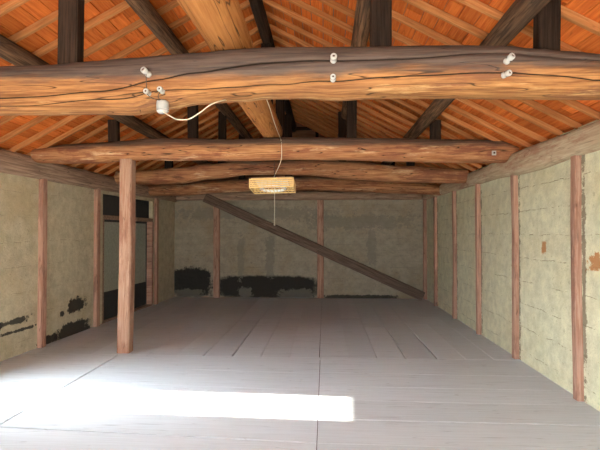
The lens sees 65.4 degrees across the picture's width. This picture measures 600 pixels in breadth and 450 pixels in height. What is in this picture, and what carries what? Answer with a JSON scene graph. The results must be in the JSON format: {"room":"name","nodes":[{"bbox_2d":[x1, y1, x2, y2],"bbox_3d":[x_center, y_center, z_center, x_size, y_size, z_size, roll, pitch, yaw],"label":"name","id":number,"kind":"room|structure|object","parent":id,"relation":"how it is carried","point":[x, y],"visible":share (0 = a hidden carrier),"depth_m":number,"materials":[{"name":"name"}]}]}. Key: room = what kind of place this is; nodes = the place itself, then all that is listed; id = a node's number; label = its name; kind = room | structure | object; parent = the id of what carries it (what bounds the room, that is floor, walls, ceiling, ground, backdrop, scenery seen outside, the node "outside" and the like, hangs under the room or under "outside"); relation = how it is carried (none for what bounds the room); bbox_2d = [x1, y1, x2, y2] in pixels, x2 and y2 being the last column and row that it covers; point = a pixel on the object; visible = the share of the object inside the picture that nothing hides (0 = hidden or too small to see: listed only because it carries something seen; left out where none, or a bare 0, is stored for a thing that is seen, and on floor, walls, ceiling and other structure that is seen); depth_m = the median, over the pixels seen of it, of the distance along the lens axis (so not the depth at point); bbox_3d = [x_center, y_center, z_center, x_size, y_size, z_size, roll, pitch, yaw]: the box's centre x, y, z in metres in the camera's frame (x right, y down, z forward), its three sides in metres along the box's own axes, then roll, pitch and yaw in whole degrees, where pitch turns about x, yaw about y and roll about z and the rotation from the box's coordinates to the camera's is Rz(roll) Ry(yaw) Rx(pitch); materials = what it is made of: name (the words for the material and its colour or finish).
{"room":"farm building","nodes":[
{"label":"farm building","id":0,"kind":"room"},
{"bbox_2d":[0,173,174,361],"bbox_3d":[-3.639,0.407,5.096,0.220,2.560,12.222,0,-1,6],"label":"wall","id":1,"kind":"structure","parent":0,"point":[70,208],"depth_m":6.46,"materials":[{"name":"paint"}]},
{"bbox_2d":[0,148,176,201],"bbox_3d":[-3.538,-0.753,5.010,0.186,0.310,12.025,0,-1,6],"label":"wall plate","id":2,"kind":"object","parent":1,"relation":"on","point":[14,163],"visible":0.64,"depth_m":6.46,"materials":[{"name":"brown wood"}]},
{"bbox_2d":[0,0,29,16],"bbox_3d":[-2.112,-1.687,3.513,3.124,1.687,0.040,0,-1,3],"label":"rafter","id":3,"kind":"object","parent":2,"relation":"on","point":[10,5],"visible":1,"depth_m":3.50,"materials":[{"name":"brown wood"}]},
{"bbox_2d":[8,0,91,42],"bbox_3d":[-2.094,-1.681,3.851,3.124,1.687,0.040,0,-1,3],"label":"rafter","id":4,"kind":"object","parent":2,"relation":"on","point":[53,16],"visible":0.54,"depth_m":3.84,"materials":[{"name":"brown wood"}]},
{"bbox_2d":[9,1,129,65],"bbox_3d":[-2.077,-1.675,4.170,3.124,1.687,0.040,0,-1,3],"label":"rafter","id":5,"kind":"object","parent":2,"relation":"on","point":[122,6],"visible":0.58,"depth_m":4.14,"materials":[{"name":"brown wood"}]},
{"bbox_2d":[0,15,190,125],"bbox_3d":[-2.040,-1.664,4.848,3.124,1.687,0.040,0,-1,3],"label":"rafter","id":6,"kind":"object","parent":2,"relation":"on","point":[184,19],"visible":0.39,"depth_m":4.82,"materials":[{"name":"brown wood"}]},
{"bbox_2d":[0,0,249,143],"bbox_3d":[-2.022,-1.658,5.184,3.124,1.687,0.040,0,-1,3],"label":"rafter","id":7,"kind":"object","parent":2,"relation":"on","point":[245,4],"visible":0.33,"depth_m":5.20,"materials":[{"name":"brown wood"}]},
{"bbox_2d":[93,112,156,142],"bbox_3d":[-1.950,-1.635,6.527,3.124,1.687,0.040,0,-1,3],"label":"rafter","id":8,"kind":"object","parent":2,"relation":"on","point":[145,116],"visible":0.12,"depth_m":6.53,"materials":[{"name":"brown wood"}]},
{"bbox_2d":[70,108,182,166],"bbox_3d":[-1.933,-1.629,6.851,3.124,1.687,0.040,0,-1,3],"label":"rafter","id":9,"kind":"object","parent":2,"relation":"on","point":[173,111],"visible":0.16,"depth_m":6.85,"materials":[{"name":"brown wood"}]},
{"bbox_2d":[84,0,178,57],"bbox_3d":[-2.058,-1.669,4.519,3.124,1.687,0.040,0,-1,3],"label":"rafter","id":10,"kind":"object","parent":2,"relation":"on","point":[169,6],"visible":0.47,"depth_m":4.49,"materials":[{"name":"brown wood"}]},
{"bbox_2d":[8,14,254,151],"bbox_3d":[-2.005,-1.652,5.515,3.124,1.687,0.040,0,-1,3],"label":"rafter","id":11,"kind":"object","parent":2,"relation":"on","point":[250,18],"visible":0.32,"depth_m":5.54,"materials":[{"name":"brown wood"}]},
{"bbox_2d":[26,27,258,155],"bbox_3d":[-1.987,-1.646,5.851,3.124,1.687,0.040,0,-1,3],"label":"rafter","id":12,"kind":"object","parent":2,"relation":"on","point":[255,30],"visible":0.25,"depth_m":5.87,"materials":[{"name":"brown wood"}]},
{"bbox_2d":[82,105,205,169],"bbox_3d":[-1.915,-1.623,7.195,3.124,1.687,0.040,0,-1,3],"label":"rafter","id":13,"kind":"object","parent":2,"relation":"on","point":[184,114],"visible":0.17,"depth_m":7.18,"materials":[{"name":"brown wood"}]},
{"bbox_2d":[92,105,216,172],"bbox_3d":[-1.897,-1.618,7.523,3.124,1.687,0.040,0,-1,3],"label":"rafter","id":14,"kind":"object","parent":2,"relation":"on","point":[213,107],"visible":0.28,"depth_m":7.51,"materials":[{"name":"brown wood"}]},
{"bbox_2d":[70,38,261,143],"bbox_3d":[-1.968,-1.641,6.194,3.124,1.687,0.040,0,-1,3],"label":"rafter","id":15,"kind":"object","parent":2,"relation":"on","point":[258,42],"visible":0.14,"depth_m":6.21,"materials":[{"name":"brown wood"}]},
{"bbox_2d":[104,102,238,174],"bbox_3d":[-1.879,-1.612,7.865,3.124,1.687,0.040,0,-1,3],"label":"rafter","id":16,"kind":"object","parent":2,"relation":"on","point":[215,114],"visible":0.23,"depth_m":7.85,"materials":[{"name":"brown wood"}]},
{"bbox_2d":[112,106,241,176],"bbox_3d":[-1.862,-1.606,8.187,3.124,1.687,0.040,0,-1,3],"label":"rafter","id":17,"kind":"object","parent":2,"relation":"on","point":[239,107],"visible":0.15,"depth_m":8.16,"materials":[{"name":"brown wood"}]},
{"bbox_2d":[136,111,245,170],"bbox_3d":[-1.843,-1.600,8.538,3.124,1.687,0.040,0,-1,3],"label":"rafter","id":18,"kind":"object","parent":2,"relation":"on","point":[243,112],"visible":0.16,"depth_m":8.52,"materials":[{"name":"brown wood"}]},
{"bbox_2d":[102,194,153,323],"bbox_3d":[-3.260,0.585,8.728,0.220,2.190,2.012,0,-1,6],"label":"door","id":19,"kind":"structure","parent":1,"relation":"in","point":[144,225],"depth_m":8.39,"materials":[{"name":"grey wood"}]},
{"bbox_2d":[186,122,376,191],"bbox_3d":[-0.464,-1.674,4.826,6.528,1.707,12.170,0,-1,3],"label":"wall","id":20,"kind":"structure","parent":0,"point":[299,133],"depth_m":10.88,"materials":[{"name":"brown wood"}]},
{"bbox_2d":[249,0,296,131],"bbox_3d":[-0.462,-2.347,4.883,0.141,0.175,11.992,0,-1,3],"label":"ridge beam","id":21,"kind":"structure","parent":20,"relation":"attached to","point":[257,6],"depth_m":5.37,"materials":[{"name":"brown wood"}]},
{"bbox_2d":[297,127,311,129],"bbox_3d":[0.157,-2.238,10.836,2.088,0.070,0.058,0,-1,3],"label":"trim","id":22,"kind":"structure","parent":20,"relation":"attached to","point":[298,128],"depth_m":10.81,"materials":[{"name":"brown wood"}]},
{"bbox_2d":[174,198,422,298],"bbox_3d":[-0.116,0.537,10.914,6.400,2.500,0.200,0,-1,3],"label":"wall","id":23,"kind":"structure","parent":0,"point":[384,236],"depth_m":10.81,"materials":[{"name":"paint"}]},
{"bbox_2d":[176,191,422,200],"bbox_3d":[-0.073,-0.676,10.803,5.712,0.205,0.164,0,-1,3],"label":"wall plate","id":24,"kind":"object","parent":23,"relation":"attached to","point":[299,195],"visible":0.66,"depth_m":10.71,"materials":[{"name":"brown wood"}]},
{"bbox_2d":[0,297,599,449],"bbox_3d":[-0.590,1.599,4.766,6.309,0.038,12.192,0,-1,3],"label":"floor","id":25,"kind":"structure","parent":0,"point":[200,373],"depth_m":4.54,"materials":[{"name":"grey wood"}]},
{"bbox_2d":[37,178,47,347],"bbox_3d":[-3.417,0.481,6.167,0.104,2.262,0.121,0,-1,3],"label":"stud","id":26,"kind":"object","parent":25,"relation":"on","point":[42,204],"visible":0.87,"depth_m":6.12,"materials":[{"name":"brown wood"}]},
{"bbox_2d":[93,189,100,326],"bbox_3d":[-3.284,0.504,7.513,0.102,2.262,0.122,0,-1,3],"label":"stud","id":27,"kind":"object","parent":25,"relation":"on","point":[97,192],"visible":0.85,"depth_m":7.47,"materials":[{"name":"brown wood"}]},
{"bbox_2d":[117,158,135,353],"bbox_3d":[-2.192,0.373,5.910,0.167,2.469,0.161,0,-1,3],"label":"support post","id":28,"kind":"object","parent":25,"relation":"on","point":[127,182],"visible":0.96,"depth_m":5.84,"materials":[{"name":"brown wood"}]},
{"bbox_2d":[154,198,158,304],"bbox_3d":[-3.052,0.544,9.866,0.103,2.262,0.119,0,-1,3],"label":"stud","id":29,"kind":"object","parent":25,"relation":"on","point":[156,201],"visible":0.72,"depth_m":9.82,"materials":[{"name":"brown wood"}]},
{"bbox_2d":[213,206,219,297],"bbox_3d":[-1.941,0.547,10.892,0.156,2.292,0.093,0,-1,3],"label":"stud","id":30,"kind":"object","parent":25,"relation":"on","point":[216,212],"visible":0.91,"depth_m":10.85,"materials":[{"name":"brown wood"}]},
{"bbox_2d":[203,194,424,299],"bbox_3d":[0.284,0.487,10.643,5.058,2.442,0.061,0,-1,3],"label":"diagonal brace","id":31,"kind":"object","parent":25,"relation":"on","point":[220,204],"visible":0.97,"depth_m":10.61,"materials":[{"name":"brown wood"}]},
{"bbox_2d":[317,200,323,298],"bbox_3d":[0.472,0.544,10.762,0.154,2.292,0.094,0,-1,3],"label":"stud","id":32,"kind":"object","parent":25,"relation":"on","point":[320,203],"visible":0.89,"depth_m":10.72,"materials":[{"name":"brown wood"}]},
{"bbox_2d":[423,199,426,299],"bbox_3d":[2.851,0.547,10.605,0.103,2.282,0.103,0,-1,3],"label":"stud","id":33,"kind":"object","parent":25,"relation":"on","point":[424,200],"visible":0.68,"depth_m":10.56,"materials":[{"name":"brown wood"}]},
{"bbox_2d":[433,197,437,305],"bbox_3d":[2.809,0.545,9.625,0.095,2.252,0.111,0,-1,3],"label":"stud","id":34,"kind":"object","parent":25,"relation":"on","point":[434,198],"visible":0.61,"depth_m":9.59,"materials":[{"name":"brown wood"}]},
{"bbox_2d":[452,191,456,318],"bbox_3d":[2.737,0.521,8.221,0.098,2.252,0.111,0,-1,3],"label":"stud","id":35,"kind":"object","parent":25,"relation":"on","point":[454,223],"visible":0.66,"depth_m":8.18,"materials":[{"name":"brown wood"}]},
{"bbox_2d":[475,184,480,334],"bbox_3d":[2.664,0.499,6.942,0.094,2.252,0.105,0,-1,3],"label":"stud","id":36,"kind":"object","parent":25,"relation":"on","point":[477,186],"visible":0.74,"depth_m":6.90,"materials":[{"name":"brown wood"}]},
{"bbox_2d":[510,175,518,358],"bbox_3d":[2.596,0.476,5.599,0.096,2.252,0.104,0,-1,3],"label":"stud","id":37,"kind":"object","parent":25,"relation":"on","point":[513,178],"visible":0.67,"depth_m":5.56,"materials":[{"name":"brown wood"}]},
{"bbox_2d":[570,155,583,401],"bbox_3d":[2.518,0.453,4.226,0.096,2.252,0.106,0,-1,3],"label":"stud","id":38,"kind":"object","parent":25,"relation":"on","point":[576,160],"visible":0.77,"depth_m":4.19,"materials":[{"name":"brown wood"}]},
{"bbox_2d":[0,0,599,184],"bbox_3d":[-0.429,-1.649,5.486,6.620,1.768,16.824,0,-1,3],"label":"ceiling","id":39,"kind":"structure","parent":0,"point":[30,12],"depth_m":4.65,"materials":[{"name":"brown wood"}]},
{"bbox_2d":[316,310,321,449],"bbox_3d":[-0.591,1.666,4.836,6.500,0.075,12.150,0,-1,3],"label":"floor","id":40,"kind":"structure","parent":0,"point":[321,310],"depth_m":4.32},
{"bbox_2d":[162,0,489,135],"bbox_3d":[-0.470,-1.707,4.712,6.700,1.846,13.700,0,-1,3],"label":"roof","id":41,"kind":"structure","parent":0,"point":[166,0],"depth_m":5.05,"materials":[{"name":"wood"}]},
{"bbox_2d":[427,120,599,411],"bbox_3d":[2.668,0.402,4.758,0.220,2.560,12.200,0,-1,3],"label":"wall","id":42,"kind":"structure","parent":0,"point":[545,321],"depth_m":5.19,"materials":[{"name":"paint"}]},
{"bbox_2d":[422,120,599,199],"bbox_3d":[2.539,-0.734,4.684,0.216,0.284,12.012,0,-1,3],"label":"wall plate","id":43,"kind":"object","parent":42,"relation":"attached to","point":[584,140],"visible":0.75,"depth_m":4.80,"materials":[{"name":"brown wood"}]},
{"bbox_2d":[31,137,518,163],"bbox_3d":[-0.381,-0.926,5.833,5.987,0.363,0.314,0,-1,3],"label":"tie beam","id":44,"kind":"structure","parent":43,"relation":"on","point":[293,148],"depth_m":5.71,"materials":[{"name":"red wood"}]},
{"bbox_2d":[108,119,119,141],"bbox_3d":[-2.370,-1.181,5.946,0.125,0.306,0.093,-1,-1,3],"label":"post","id":45,"kind":"object","parent":44,"relation":"on","point":[113,125],"visible":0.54,"depth_m":5.90,"materials":[{"name":"brown wood"}]},
{"bbox_2d":[187,105,198,137],"bbox_3d":[-1.352,-1.464,5.897,0.124,0.822,0.094,-1,-1,3],"label":"post","id":46,"kind":"object","parent":44,"relation":"on","point":[192,124],"visible":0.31,"depth_m":5.85,"materials":[{"name":"brown wood"}]},
{"bbox_2d":[177,0,282,137],"bbox_3d":[-0.488,-1.252,3.403,0.355,0.340,5.312,0,-1,3],"label":"log","id":47,"kind":"object","parent":44,"relation":"on","point":[222,25],"visible":0.55,"depth_m":2.77,"materials":[{"name":"brown wood"}]},
{"bbox_2d":[261,43,272,103],"bbox_3d":[-0.411,-1.802,5.832,0.145,0.910,0.109,0,-1,3],"label":"post","id":48,"kind":"object","parent":47,"relation":"on","point":[262,44],"visible":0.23,"depth_m":5.79,"materials":[{"name":"brown wood"}]},
{"bbox_2d":[249,160,295,225],"bbox_3d":[-0.341,-0.409,5.938,0.554,0.842,0.429,0,-1,3],"label":"hanging lamp","id":49,"kind":"object","parent":44,"relation":"hanging from","point":[284,183],"visible":0.95,"depth_m":5.78,"materials":[{"name":"woven bamboo"},{"name":"white glass"}]},
{"bbox_2d":[253,187,292,193],"bbox_3d":[-0.340,-0.442,5.933,0.463,0.006,0.396,-2,-7,3],"label":"ceiling lamp","id":50,"kind":"object","parent":49,"relation":"attached to","point":[262,189],"depth_m":6.04,"materials":[{"name":"wood"}]},
{"bbox_2d":[276,99,284,136],"bbox_3d":[-0.320,-1.621,7.557,0.145,1.211,0.108,0,-1,3],"label":"post","id":51,"kind":"object","parent":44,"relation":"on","point":[280,103],"visible":0.27,"depth_m":7.51,"materials":[{"name":"brown wood"}]},
{"bbox_2d":[347,100,356,137],"bbox_3d":[0.643,-1.435,5.789,0.124,0.768,0.093,1,-1,3],"label":"post","id":52,"kind":"object","parent":44,"relation":"on","point":[351,105],"visible":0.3,"depth_m":5.74,"materials":[{"name":"brown wood"}]},
{"bbox_2d":[430,120,440,138],"bbox_3d":[1.659,-1.148,5.731,0.124,0.261,0.093,1,-1,3],"label":"post","id":53,"kind":"object","parent":44,"relation":"on","point":[435,127],"visible":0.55,"depth_m":5.68,"materials":[{"name":"brown wood"}]},
{"bbox_2d":[114,160,468,184],"bbox_3d":[-0.185,-0.854,7.537,5.642,0.389,0.267,0,-1,3],"label":"tie beam","id":54,"kind":"structure","parent":43,"relation":"on","point":[351,170],"depth_m":7.42,"materials":[{"name":"wood"}]},
{"bbox_2d":[164,161,172,167],"bbox_3d":[-2.148,-1.137,7.646,0.124,0.473,0.094,-1,-1,3],"label":"post","id":55,"kind":"object","parent":54,"relation":"on","point":[167,164],"visible":0.24,"depth_m":7.60,"materials":[{"name":"brown wood"}]},
{"bbox_2d":[218,111,226,162],"bbox_3d":[-1.264,-1.411,7.604,0.125,0.860,0.094,0,-1,3],"label":"post","id":56,"kind":"object","parent":54,"relation":"on","point":[222,119],"visible":0.45,"depth_m":7.56,"materials":[{"name":"brown wood"}]},
{"bbox_2d":[338,111,345,161],"bbox_3d":[0.677,-1.402,7.500,0.124,0.827,0.094,-1,-1,3],"label":"post","id":57,"kind":"object","parent":54,"relation":"on","point":[341,122],"visible":0.42,"depth_m":7.46,"materials":[{"name":"brown wood"}]},
{"bbox_2d":[341,0,369,134],"bbox_3d":[0.590,-1.808,4.817,0.170,0.177,11.992,0,-1,3],"label":"purlin","id":58,"kind":"object","parent":57,"relation":"on","point":[361,28],"visible":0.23,"depth_m":4.16,"materials":[{"name":"brown wood"}]},
{"bbox_2d":[406,162,414,165],"bbox_3d":[1.760,-1.075,7.436,0.124,0.339,0.093,0,-1,3],"label":"post","id":59,"kind":"object","parent":54,"relation":"on","point":[407,163],"visible":0.24,"depth_m":7.39,"materials":[{"name":"brown wood"}]},
{"bbox_2d":[147,177,440,195],"bbox_3d":[-0.158,-0.766,9.286,5.851,0.372,0.245,0,-1,3],"label":"tie beam","id":60,"kind":"structure","parent":43,"relation":"on","point":[302,183],"depth_m":9.17,"materials":[{"name":"wood"}]},
{"bbox_2d":[239,134,244,178],"bbox_3d":[-1.162,-1.352,9.350,0.125,0.928,0.093,0,-1,3],"label":"post","id":61,"kind":"object","parent":60,"relation":"on","point":[240,136],"visible":0.2,"depth_m":9.30,"materials":[{"name":"brown wood"}]},
{"bbox_2d":[285,114,291,176],"bbox_3d":[-0.227,-1.556,9.303,0.145,1.281,0.109,0,-1,3],"label":"post","id":62,"kind":"object","parent":60,"relation":"on","point":[288,118],"visible":0.39,"depth_m":9.26,"materials":[{"name":"brown wood"}]},
{"bbox_2d":[0,45,599,115],"bbox_3d":[-0.581,-0.902,3.001,6.135,0.469,0.330,0,-1,3],"label":"tie beam","id":63,"kind":"structure","parent":43,"relation":"on","point":[113,86],"depth_m":2.85,"materials":[{"name":"brown wood"}]},
{"bbox_2d":[57,0,83,63],"bbox_3d":[-1.496,-1.525,3.061,0.133,1.022,0.100,0,-1,3],"label":"post","id":64,"kind":"object","parent":63,"relation":"on","point":[70,12],"visible":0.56,"depth_m":3.01,"materials":[{"name":"brown wood"}]},
{"bbox_2d":[125,0,252,138],"bbox_3d":[-1.337,-1.897,4.922,0.170,0.178,11.992,0,-1,3],"label":"purlin","id":65,"kind":"object","parent":64,"relation":"on","point":[144,9],"visible":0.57,"depth_m":4.54,"materials":[{"name":"brown wood"}]},
{"bbox_2d":[140,67,151,77],"bbox_3d":[-0.938,-0.930,2.844,0.040,0.056,0.070,0,-1,22],"label":"insulator","id":66,"kind":"object","parent":63,"relation":"attached to","point":[144,70],"visible":0.99,"depth_m":2.83,"materials":[{"name":"white ceramic"}]},
{"bbox_2d":[143,88,150,95],"bbox_3d":[-0.938,-0.816,2.869,0.034,0.036,0.054,0,-1,9],"label":"insulator","id":67,"kind":"object","parent":63,"relation":"attached to","point":[146,91],"visible":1,"depth_m":2.85,"materials":[{"name":"white ceramic"}]},
{"bbox_2d":[157,86,164,93],"bbox_3d":[-0.852,-0.827,2.863,0.034,0.038,0.055,0,-1,9],"label":"insulator","id":68,"kind":"object","parent":63,"relation":"attached to","point":[160,89],"visible":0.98,"depth_m":2.84,"materials":[{"name":"white ceramic"}]},
{"bbox_2d":[156,100,168,113],"bbox_3d":[-0.862,-0.738,2.930,0.076,0.082,0.076,0,-1,26],"label":"junction box","id":69,"kind":"object","parent":63,"relation":"attached to","point":[162,105],"visible":0.95,"depth_m":2.90,"materials":[{"name":"plastic"}]},
{"bbox_2d":[163,100,281,176],"bbox_3d":[-0.333,-0.840,4.295,0.531,0.442,2.991,0,-1,10],"label":"cable","id":70,"kind":"object","parent":63,"relation":"attached to","point":[220,100],"visible":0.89,"depth_m":2.89,"materials":[{"name":"plastic"}]},
{"bbox_2d":[330,74,335,81],"bbox_3d":[0.198,-0.881,2.801,0.034,0.038,0.056,0,-1,3],"label":"insulator","id":71,"kind":"object","parent":63,"relation":"attached to","point":[332,76],"visible":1,"depth_m":2.78,"materials":[{"name":"white ceramic"}]},
{"bbox_2d":[330,53,336,63],"bbox_3d":[0.200,-0.991,2.784,0.041,0.052,0.069,0,-1,3],"label":"insulator","id":72,"kind":"object","parent":63,"relation":"attached to","point":[333,57],"visible":1,"depth_m":2.76,"materials":[{"name":"white ceramic"}]},
{"bbox_2d":[370,0,391,46],"bbox_3d":[0.511,-1.525,2.953,0.134,0.888,0.100,0,-1,3],"label":"post","id":73,"kind":"object","parent":63,"relation":"on","point":[380,10],"visible":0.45,"depth_m":2.90,"materials":[{"name":"brown wood"}]},
{"bbox_2d":[501,70,511,78],"bbox_3d":[1.213,-0.886,2.741,0.036,0.038,0.057,0,-1,-21],"label":"insulator","id":74,"kind":"object","parent":63,"relation":"attached to","point":[507,73],"visible":1,"depth_m":2.73,"materials":[{"name":"white ceramic"}]},
{"bbox_2d":[503,53,515,64],"bbox_3d":[1.223,-0.971,2.730,0.040,0.058,0.072,0,-1,-21],"label":"insulator","id":75,"kind":"object","parent":63,"relation":"attached to","point":[511,56],"visible":1,"depth_m":2.71,"materials":[{"name":"white ceramic"}]},
{"bbox_2d":[533,0,560,50],"bbox_3d":[1.529,-1.232,2.894,0.132,0.394,0.099,1,-1,3],"label":"post","id":76,"kind":"object","parent":63,"relation":"on","point":[547,23],"visible":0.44,"depth_m":2.85,"materials":[{"name":"brown wood"}]},
{"bbox_2d":[381,0,550,164],"bbox_3d":[1.502,-1.325,4.760,0.170,0.181,11.992,0,-1,3],"label":"purlin","id":77,"kind":"object","parent":76,"relation":"on","point":[520,13],"visible":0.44,"depth_m":3.17,"materials":[{"name":"brown wood"}]},
{"bbox_3d":[-2.500,-1.235,3.109,0.133,0.539,0.100,0,-1,3],"label":"post","id":78,"kind":"object","parent":63,"relation":"on","visible":0},
{"bbox_2d":[0,34,210,163],"bbox_3d":[-2.293,-1.387,4.964,0.171,0.177,11.992,0,-1,3],"label":"purlin","id":79,"kind":"object","parent":78,"relation":"on","point":[10,51],"visible":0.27,"depth_m":3.98,"materials":[{"name":"brown wood"}]},
{"bbox_2d":[159,130,259,184],"bbox_3d":[-1.754,-1.572,10.205,3.124,1.687,0.040,0,-1,3],"label":"rafter","id":80,"kind":"object","parent":79,"relation":"on","point":[258,131],"visible":0.05,"depth_m":10.15,"materials":[{"name":"brown wood"}]},
{"bbox_2d":[148,100,275,169],"bbox_3d":[-1.826,-1.595,8.857,3.124,1.687,0.040,0,-1,3],"label":"rafter","id":81,"kind":"object","parent":79,"relation":"on","point":[274,102],"visible":0.2,"depth_m":8.83,"materials":[{"name":"brown wood"}]},
{"bbox_2d":[161,106,275,168],"bbox_3d":[-1.807,-1.589,9.200,3.124,1.687,0.040,0,-1,3],"label":"rafter","id":82,"kind":"object","parent":79,"relation":"on","point":[249,121],"visible":0.14,"depth_m":9.16,"materials":[{"name":"brown wood"}]},
{"bbox_2d":[155,112,285,184],"bbox_3d":[-1.771,-1.577,9.879,3.124,1.687,0.040,0,-1,3],"label":"rafter","id":83,"kind":"object","parent":79,"relation":"on","point":[254,129],"visible":0.09,"depth_m":9.84,"materials":[{"name":"brown wood"}]},
{"bbox_2d":[173,111,275,167],"bbox_3d":[-1.790,-1.583,9.524,3.124,1.687,0.040,0,-1,3],"label":"rafter","id":84,"kind":"object","parent":79,"relation":"on","point":[251,125],"visible":0.14,"depth_m":9.49,"materials":[{"name":"brown wood"}]},
{"bbox_2d":[294,117,381,163],"bbox_3d":[1.410,-1.569,10.375,3.124,1.687,0.040,0,-1,3],"label":"rafter","id":85,"kind":"object","parent":43,"relation":"on","point":[296,119],"visible":0.28,"depth_m":10.43,"materials":[{"name":"brown wood"}]},
{"bbox_2d":[290,101,416,165],"bbox_3d":[1.339,-1.592,9.039,3.124,1.687,0.040,0,-1,3],"label":"rafter","id":86,"kind":"object","parent":43,"relation":"on","point":[291,102],"visible":0.29,"depth_m":9.09,"materials":[{"name":"brown wood"}]},
{"bbox_2d":[290,99,426,166],"bbox_3d":[1.321,-1.597,8.707,3.124,1.687,0.040,0,-1,3],"label":"rafter","id":87,"kind":"object","parent":43,"relation":"on","point":[294,100],"visible":0.31,"depth_m":8.74,"materials":[{"name":"brown wood"}]},
{"bbox_2d":[293,113,428,183],"bbox_3d":[1.392,-1.575,10.034,3.124,1.687,0.040,0,-1,3],"label":"rafter","id":88,"kind":"object","parent":43,"relation":"on","point":[295,115],"visible":0.28,"depth_m":10.08,"materials":[{"name":"brown wood"}]},
{"bbox_2d":[292,109,437,184],"bbox_3d":[1.374,-1.581,9.695,3.124,1.687,0.040,0,-1,3],"label":"rafter","id":89,"kind":"object","parent":43,"relation":"on","point":[293,111],"visible":0.27,"depth_m":9.74,"materials":[{"name":"brown wood"}]},
{"bbox_2d":[275,45,459,138],"bbox_3d":[1.194,-1.638,6.349,3.124,1.687,0.040,0,-1,3],"label":"rafter","id":90,"kind":"object","parent":43,"relation":"on","point":[403,112],"visible":0.26,"depth_m":6.32,"materials":[{"name":"brown wood"}]},
{"bbox_2d":[291,105,443,184],"bbox_3d":[1.356,-1.586,9.357,3.124,1.687,0.040,0,-1,3],"label":"rafter","id":91,"kind":"object","parent":43,"relation":"on","point":[292,107],"visible":0.26,"depth_m":9.40,"materials":[{"name":"brown wood"}]},
{"bbox_2d":[299,99,438,167],"bbox_3d":[1.302,-1.603,8.353,3.124,1.687,0.040,0,-1,3],"label":"rafter","id":92,"kind":"object","parent":43,"relation":"on","point":[303,100],"visible":0.34,"depth_m":8.38,"materials":[{"name":"brown wood"}]},
{"bbox_2d":[272,35,479,139],"bbox_3d":[1.177,-1.644,6.014,3.124,1.687,0.040,0,-1,3],"label":"rafter","id":93,"kind":"object","parent":43,"relation":"on","point":[399,101],"visible":0.27,"depth_m":5.98,"materials":[{"name":"brown wood"}]},
{"bbox_2d":[311,100,448,167],"bbox_3d":[1.284,-1.609,8.018,3.124,1.687,0.040,0,-1,3],"label":"rafter","id":94,"kind":"object","parent":43,"relation":"on","point":[315,101],"visible":0.3,"depth_m":8.01,"materials":[{"name":"brown wood"}]},
{"bbox_2d":[269,24,519,150],"bbox_3d":[1.159,-1.649,5.695,3.124,1.687,0.040,0,-1,3],"label":"rafter","id":95,"kind":"object","parent":43,"relation":"on","point":[273,28],"visible":0.41,"depth_m":5.65,"materials":[{"name":"brown wood"}]},
{"bbox_2d":[321,100,469,172],"bbox_3d":[1.267,-1.615,7.696,3.124,1.687,0.040,0,-1,3],"label":"rafter","id":96,"kind":"object","parent":43,"relation":"on","point":[387,132],"visible":0.26,"depth_m":7.68,"materials":[{"name":"brown wood"}]},
{"bbox_2d":[266,11,531,147],"bbox_3d":[1.141,-1.655,5.358,3.124,1.687,0.040,0,-1,3],"label":"rafter","id":97,"kind":"object","parent":43,"relation":"on","point":[309,35],"visible":0.44,"depth_m":5.30,"materials":[{"name":"brown wood"}]},
{"bbox_2d":[335,101,475,171],"bbox_3d":[1.248,-1.621,7.355,3.124,1.687,0.040,0,-1,3],"label":"rafter","id":98,"kind":"object","parent":43,"relation":"on","point":[360,112],"visible":0.24,"depth_m":7.33,"materials":[{"name":"brown wood"}]},
{"bbox_2d":[263,0,548,141],"bbox_3d":[1.123,-1.661,5.021,3.124,1.687,0.040,0,-1,3],"label":"rafter","id":99,"kind":"object","parent":43,"relation":"on","point":[270,3],"visible":0.47,"depth_m":4.99,"materials":[{"name":"brown wood"}]},
{"bbox_2d":[357,102,483,168],"bbox_3d":[1.231,-1.626,7.027,3.124,1.687,0.040,0,-1,3],"label":"rafter","id":100,"kind":"object","parent":43,"relation":"on","point":[359,105],"visible":0.23,"depth_m":7.00,"materials":[{"name":"brown wood"}]},
{"bbox_2d":[359,100,491,164],"bbox_3d":[1.212,-1.632,6.683,3.124,1.687,0.040,0,-1,3],"label":"rafter","id":101,"kind":"object","parent":43,"relation":"on","point":[367,102],"visible":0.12,"depth_m":6.66,"materials":[{"name":"brown wood"}]},
{"bbox_2d":[287,0,564,135],"bbox_3d":[1.105,-1.666,4.681,3.124,1.687,0.040,0,-1,3],"label":"rafter","id":102,"kind":"object","parent":43,"relation":"on","point":[497,102],"visible":0.38,"depth_m":4.62,"materials":[{"name":"brown wood"}]},
{"bbox_2d":[318,0,582,128],"bbox_3d":[1.088,-1.672,4.359,3.124,1.687,0.040,0,-1,3],"label":"rafter","id":103,"kind":"object","parent":43,"relation":"on","point":[548,111],"visible":0.29,"depth_m":4.30,"materials":[{"name":"brown wood"}]},
{"bbox_2d":[403,0,515,46],"bbox_3d":[1.051,-1.684,3.673,3.124,1.687,0.040,0,-1,3],"label":"rafter","id":104,"kind":"object","parent":43,"relation":"on","point":[420,4],"visible":0.41,"depth_m":3.65,"materials":[{"name":"brown wood"}]},
{"bbox_2d":[356,0,599,119],"bbox_3d":[1.070,-1.678,4.016,3.124,1.687,0.040,0,-1,3],"label":"rafter","id":105,"kind":"object","parent":43,"relation":"on","point":[397,16],"visible":0.41,"depth_m":3.99,"materials":[{"name":"brown wood"}]},
{"bbox_2d":[456,0,582,51],"bbox_3d":[1.034,-1.689,3.347,3.124,1.687,0.040,0,-1,3],"label":"rafter","id":106,"kind":"object","parent":43,"relation":"on","point":[477,5],"visible":0.38,"depth_m":3.31,"materials":[{"name":"brown wood"}]},
{"bbox_2d":[561,5,599,35],"bbox_3d":[1.015,-1.695,3.002,3.124,1.687,0.040,0,-1,3],"label":"rafter","id":107,"kind":"object","parent":43,"relation":"on","point":[567,14],"visible":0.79,"depth_m":2.94,"materials":[{"name":"brown wood"}]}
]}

